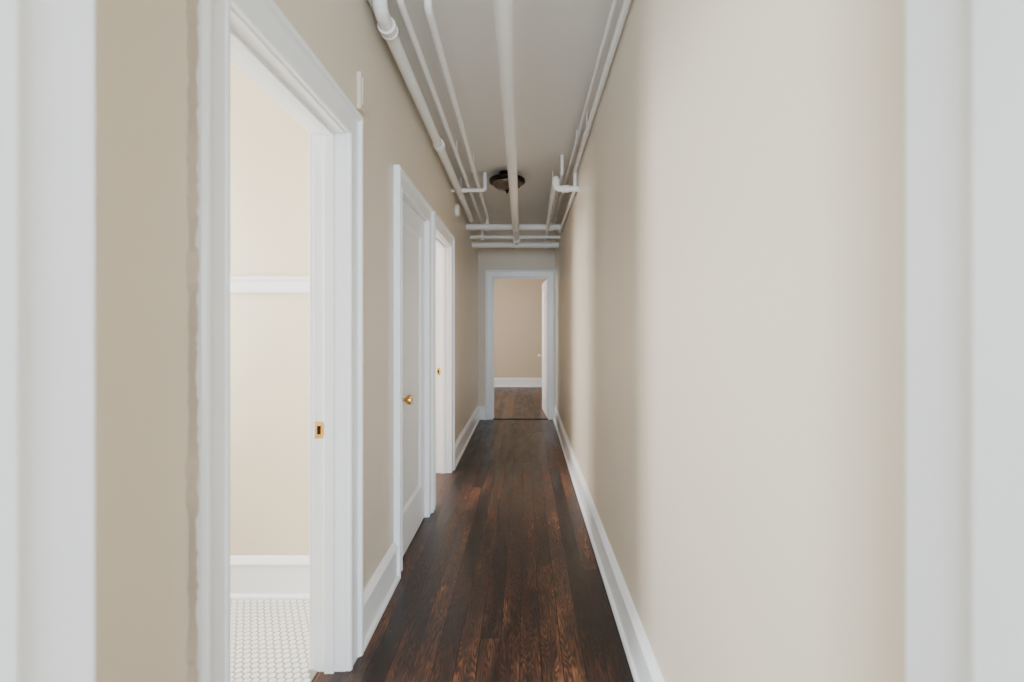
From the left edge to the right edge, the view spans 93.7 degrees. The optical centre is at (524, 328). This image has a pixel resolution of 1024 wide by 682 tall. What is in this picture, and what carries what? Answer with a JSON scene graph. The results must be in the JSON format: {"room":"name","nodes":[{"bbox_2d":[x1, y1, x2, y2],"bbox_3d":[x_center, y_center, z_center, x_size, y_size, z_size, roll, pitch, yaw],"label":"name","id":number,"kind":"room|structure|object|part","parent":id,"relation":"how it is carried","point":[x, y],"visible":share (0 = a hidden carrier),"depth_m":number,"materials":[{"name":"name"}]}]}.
{"room":"apartment hallway","nodes":[
{"label":"apartment hallway","id":0,"kind":"room"},
{"bbox_2d":[230,61,308,555],"bbox_3d":[-1.601,-0.075,2.385,1.598,2.750,0.110,0,0,0],"label":"wall","id":1,"kind":"structure","parent":0,"point":[269,149],"depth_m":2.33,"materials":[{"name":"beige paint"}]},
{"bbox_2d":[230,556,308,598],"bbox_3d":[-1.605,1.200,2.314,1.591,0.200,0.032,0,0,0],"label":"baseboard","id":2,"kind":"structure","parent":1,"relation":"attached to","point":[251,577],"depth_m":2.31,"materials":[{"name":"white wood"}]},
{"bbox_2d":[230,276,308,292],"bbox_3d":[-1.605,-0.215,2.317,1.591,0.081,0.026,0,0,0],"label":"chair rail","id":3,"kind":"object","parent":1,"relation":"attached to","point":[238,284],"depth_m":2.31,"materials":[{"name":"white wood"}]},
{"bbox_2d":[230,599,317,681],"bbox_3d":[-1.593,1.296,1.403,1.615,0.008,1.855,0,0,0],"label":"floor","id":4,"kind":"structure","parent":0,"point":[269,638],"depth_m":1.99,"materials":[{"name":"white tile"}]},
{"bbox_2d":[95,0,477,681],"bbox_3d":[-0.741,-0.075,3.688,0.122,2.750,6.425,0,0,0],"label":"wall","id":5,"kind":"structure","parent":0,"point":[142,76],"depth_m":0.91,"materials":[{"name":"beige paint"}]},
{"bbox_2d":[185,0,198,681],"bbox_3d":[-0.669,0.226,0.967,0.022,2.149,0.014,0,0,0],"label":"trim caulk","id":6,"kind":"structure","parent":5,"relation":"attached to","point":[192,256],"depth_m":0.97,"materials":[{"name":"white"}]},
{"bbox_2d":[196,0,362,681],"bbox_3d":[-0.741,0.224,1.452,0.188,2.152,0.959,0,0,0],"label":"trim","id":7,"kind":"structure","parent":5,"relation":"attached to","point":[256,36],"depth_m":1.61,"materials":[{"name":"white wood"}]},
{"bbox_2d":[315,422,323,438],"bbox_3d":[-0.776,0.383,1.815,0.040,0.064,0.009,0,0,0],"label":"strike plate","id":8,"kind":"object","parent":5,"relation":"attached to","point":[319,427],"visible":1,"depth_m":1.82,"materials":[{"name":"gold metal"}]},
{"bbox_2d":[357,71,365,114],"bbox_3d":[-0.668,-0.965,1.968,0.023,0.150,0.065,0,0,0],"label":"door chime","id":9,"kind":"object","parent":5,"relation":"attached to","point":[361,81],"visible":1,"depth_m":1.94,"materials":[{"name":"white plastic"}]},
{"bbox_2d":[403,200,424,555],"bbox_3d":[-0.710,0.278,2.955,0.036,2.028,0.704,0,0,0],"label":"door","id":10,"kind":"structure","parent":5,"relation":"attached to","point":[413,225],"depth_m":3.03,"materials":[{"name":"white wood"}]},
{"bbox_2d":[403,395,412,404],"bbox_3d":[-0.657,0.392,2.658,0.070,0.058,0.058,0,0,0],"label":"handle","id":11,"kind":"object","parent":10,"relation":"attached to","point":[409,399],"visible":0.54,"depth_m":2.64,"materials":[{"name":"gold metal"}]},
{"bbox_2d":[394,165,433,578],"bbox_3d":[-0.725,0.224,2.955,0.155,2.152,0.934,0,0,0],"label":"trim","id":12,"kind":"structure","parent":5,"relation":"attached to","point":[405,189],"depth_m":2.58,"materials":[{"name":"white wood"}]},
{"bbox_2d":[363,406,479,651],"bbox_3d":[-0.664,1.200,3.688,0.032,0.200,6.425,0,0,0],"label":"baseboard","id":13,"kind":"structure","parent":5,"relation":"attached to","point":[379,590],"depth_m":2.25,"materials":[{"name":"white wood"}]},
{"bbox_2d":[424,256,425,486],"bbox_3d":[-0.688,0.292,3.305,0.012,1.590,0.012,0,0,0],"label":"hinges","id":14,"kind":"object","parent":5,"relation":"attached to","point":[424,256],"visible":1,"depth_m":3.30,"materials":[{"name":"white metal"}]},
{"bbox_2d":[434,211,454,509],"bbox_3d":[-0.741,0.224,3.945,0.188,2.152,0.994,0,0,0],"label":"trim","id":15,"kind":"structure","parent":5,"relation":"attached to","point":[444,240],"depth_m":4.33,"materials":[{"name":"white wood"}]},
{"bbox_2d":[455,204,459,216],"bbox_3d":[-0.661,-1.170,4.730,0.038,0.124,0.124,0,0,0],"label":"smoke detector","id":16,"kind":"object","parent":5,"relation":"attached to","point":[457,207],"visible":1,"depth_m":4.68,"materials":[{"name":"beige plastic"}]},
{"bbox_2d":[312,387,633,681],"bbox_3d":[-0.200,1.350,3.850,5.600,0.100,14.100,0,0,0],"label":"floor","id":17,"kind":"structure","parent":0,"point":[503,581],"depth_m":2.45,"materials":[{"name":"brown wood"}]},
{"bbox_2d":[387,0,623,223],"bbox_3d":[-0.200,-1.500,3.850,5.600,0.100,14.100,0,0,0],"label":"ceiling","id":18,"kind":"structure","parent":0,"point":[557,43],"depth_m":2.81,"materials":[{"name":"paint"}]},
{"bbox_2d":[368,0,474,221],"bbox_3d":[-0.655,-1.400,3.337,0.026,0.026,5.725,0,0,0],"label":"ceiling pipe","id":19,"kind":"object","parent":18,"relation":"attached to","point":[370,1],"depth_m":2.06,"materials":[{"name":"white metal"}]},
{"bbox_2d":[372,0,473,222],"bbox_3d":[-0.607,-1.340,3.755,0.085,0.220,3.591,0,0,0],"label":"ceiling pipe","id":20,"kind":"object","parent":18,"relation":"attached to","point":[386,24],"depth_m":2.55,"materials":[{"name":"white metal"}]},
{"bbox_2d":[396,0,482,239],"bbox_3d":[-0.525,-1.275,3.965,0.040,0.350,4.000,0,0,0],"label":"ceiling pipe","id":21,"kind":"object","parent":18,"relation":"attached to","point":[401,5],"depth_m":2.67,"materials":[{"name":"white metal"}]},
{"bbox_2d":[424,0,488,222],"bbox_3d":[-0.425,-1.300,3.810,0.064,0.300,3.614,0,0,0],"label":"ceiling pipe","id":22,"kind":"object","parent":18,"relation":"attached to","point":[429,13],"depth_m":2.62,"materials":[{"name":"white metal"}]},
{"bbox_2d":[451,172,486,192],"bbox_3d":[-0.516,-1.356,4.450,0.327,0.188,0.046,0,0,0],"label":"ceiling pipe","id":23,"kind":"object","parent":18,"relation":"attached to","point":[464,190],"depth_m":4.43,"materials":[{"name":"white metal"}]},
{"bbox_2d":[493,0,519,244],"bbox_3d":[-0.097,-1.259,3.348,0.116,0.382,5.747,0,0,0],"label":"ceiling pipe","id":24,"kind":"object","parent":18,"relation":"attached to","point":[503,9],"depth_m":2.38,"materials":[{"name":"white metal"}]},
{"bbox_2d":[489,170,524,192],"bbox_3d":[-0.165,-1.353,4.450,0.332,0.193,0.332,0,0,0],"label":"ceiling light","id":25,"kind":"object","parent":18,"relation":"attached to","point":[499,181],"visible":0.71,"depth_m":4.37,"materials":[{"name":"brown metal"}]},
{"bbox_3d":[-0.165,-1.323,4.450,0.276,0.074,0.276,0,0,0],"label":"lamp shade","id":26,"kind":"part","parent":25,"relation":"part of","materials":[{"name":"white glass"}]},
{"bbox_2d":[466,223,560,230],"bbox_3d":[-0.122,-1.190,5.600,1.115,0.096,0.096,0,0,0],"label":"ceiling pipe","id":27,"kind":"object","parent":18,"relation":"attached to","point":[487,227],"visible":0.81,"depth_m":5.57,"materials":[{"name":"metal"}]},
{"bbox_2d":[470,235,559,238],"bbox_3d":[-0.122,-1.140,5.950,1.115,0.054,0.054,0,0,0],"label":"ceiling pipe","id":28,"kind":"object","parent":18,"relation":"attached to","point":[471,236],"visible":0.87,"depth_m":5.93,"materials":[{"name":"metal"}]},
{"bbox_2d":[472,241,558,248],"bbox_3d":[-0.122,-1.090,6.220,1.115,0.102,0.102,0,0,0],"label":"ceiling pipe","id":29,"kind":"object","parent":18,"relation":"attached to","point":[545,244],"visible":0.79,"depth_m":6.19,"materials":[{"name":"metal"}]},
{"bbox_2d":[549,154,563,232],"bbox_3d":[0.310,-1.343,5.093,0.028,0.214,2.214,0,0,0],"label":"ceiling pipe","id":30,"kind":"object","parent":18,"relation":"attached to","point":[562,156],"depth_m":4.18,"materials":[{"name":"white metal"}]},
{"bbox_2d":[544,171,578,239],"bbox_3d":[0.326,-1.279,5.034,0.217,0.342,2.333,0,0,0],"label":"ceiling pipe","id":31,"kind":"object","parent":18,"relation":"attached to","point":[555,187],"depth_m":4.10,"materials":[{"name":"white metal"}]},
{"bbox_2d":[553,0,617,223],"bbox_3d":[0.375,-1.398,3.362,0.028,0.104,5.775,0,0,0],"label":"ceiling pipe","id":32,"kind":"object","parent":18,"relation":"attached to","point":[614,4],"depth_m":2.64,"materials":[{"name":"white metal"}]},
{"bbox_2d":[559,0,631,232],"bbox_3d":[0.412,-1.287,3.038,0.036,0.325,5.125,0,0,0],"label":"ceiling pipe","id":33,"kind":"object","parent":18,"relation":"attached to","point":[626,4],"depth_m":2.59,"materials":[{"name":"white metal"}]},
{"bbox_2d":[478,230,554,405],"bbox_3d":[0.100,-0.075,6.961,5.000,2.750,0.122,0,0,0],"label":"wall","id":34,"kind":"structure","parent":0,"point":[488,258],"depth_m":6.90,"materials":[{"name":"beige paint"}]},
{"bbox_2d":[479,406,484,419],"bbox_3d":[-0.617,1.200,6.884,0.087,0.200,0.032,0,0,0],"label":"baseboard","id":35,"kind":"structure","parent":34,"relation":"attached to","point":[481,408],"depth_m":6.88,"materials":[{"name":"white wood"}]},
{"bbox_2d":[485,270,554,419],"bbox_3d":[-0.065,0.224,6.961,1.014,2.152,0.188,0,0,0],"label":"trim","id":36,"kind":"structure","parent":34,"relation":"attached to","point":[490,275],"depth_m":6.88,"materials":[{"name":"white wood"}]},
{"bbox_2d":[493,417,547,418],"bbox_3d":[-0.065,1.294,6.958,0.790,0.012,0.127,0,0,0],"label":"trim","id":37,"kind":"structure","parent":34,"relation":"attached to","point":[494,417],"depth_m":6.91,"materials":[{"name":"brown wood"}]},
{"bbox_2d":[542,280,546,416],"bbox_3d":[0.315,0.282,7.442,0.036,2.020,0.770,0,0,-3],"label":"slab","id":38,"kind":"object","parent":34,"relation":"attached to","point":[544,285],"visible":0.77,"depth_m":7.51,"materials":[{"name":"white wood"}]},
{"bbox_2d":[494,279,546,377],"bbox_3d":[0.100,-0.075,10.850,5.000,2.750,0.100,0,0,0],"label":"wall","id":39,"kind":"structure","parent":0,"point":[517,302],"depth_m":10.80,"materials":[{"name":"paint"}]},
{"bbox_2d":[494,378,541,386],"bbox_3d":[0.100,1.200,10.784,4.800,0.200,0.032,0,0,0],"label":"baseboard","id":40,"kind":"structure","parent":39,"relation":"attached to","point":[498,382],"depth_m":10.78,"materials":[{"name":"white wood"}]},
{"bbox_2d":[555,0,905,681],"bbox_3d":[0.496,-0.075,3.680,0.122,2.750,6.700,0,0,0],"label":"wall","id":41,"kind":"structure","parent":0,"point":[730,257],"depth_m":0.94,"materials":[{"name":"beige paint"}]},
{"bbox_2d":[553,406,663,681],"bbox_3d":[0.419,1.200,3.670,0.032,0.200,6.390,0,0,0],"label":"baseboard","id":42,"kind":"structure","parent":41,"relation":"attached to","point":[641,659],"depth_m":2.23,"materials":[{"name":"white wood"}]},
{"bbox_3d":[0.000,-0.075,0.403,4.800,2.750,0.145,0,0,0],"label":"wall","id":43,"kind":"structure","parent":0,"visible":0},
{"bbox_2d":[0,0,1023,681],"bbox_3d":[-0.025,-0.066,0.386,1.025,2.732,0.178,0,0,0],"label":"trim","id":44,"kind":"structure","parent":43,"relation":"attached to","point":[965,58],"depth_m":0.42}
]}

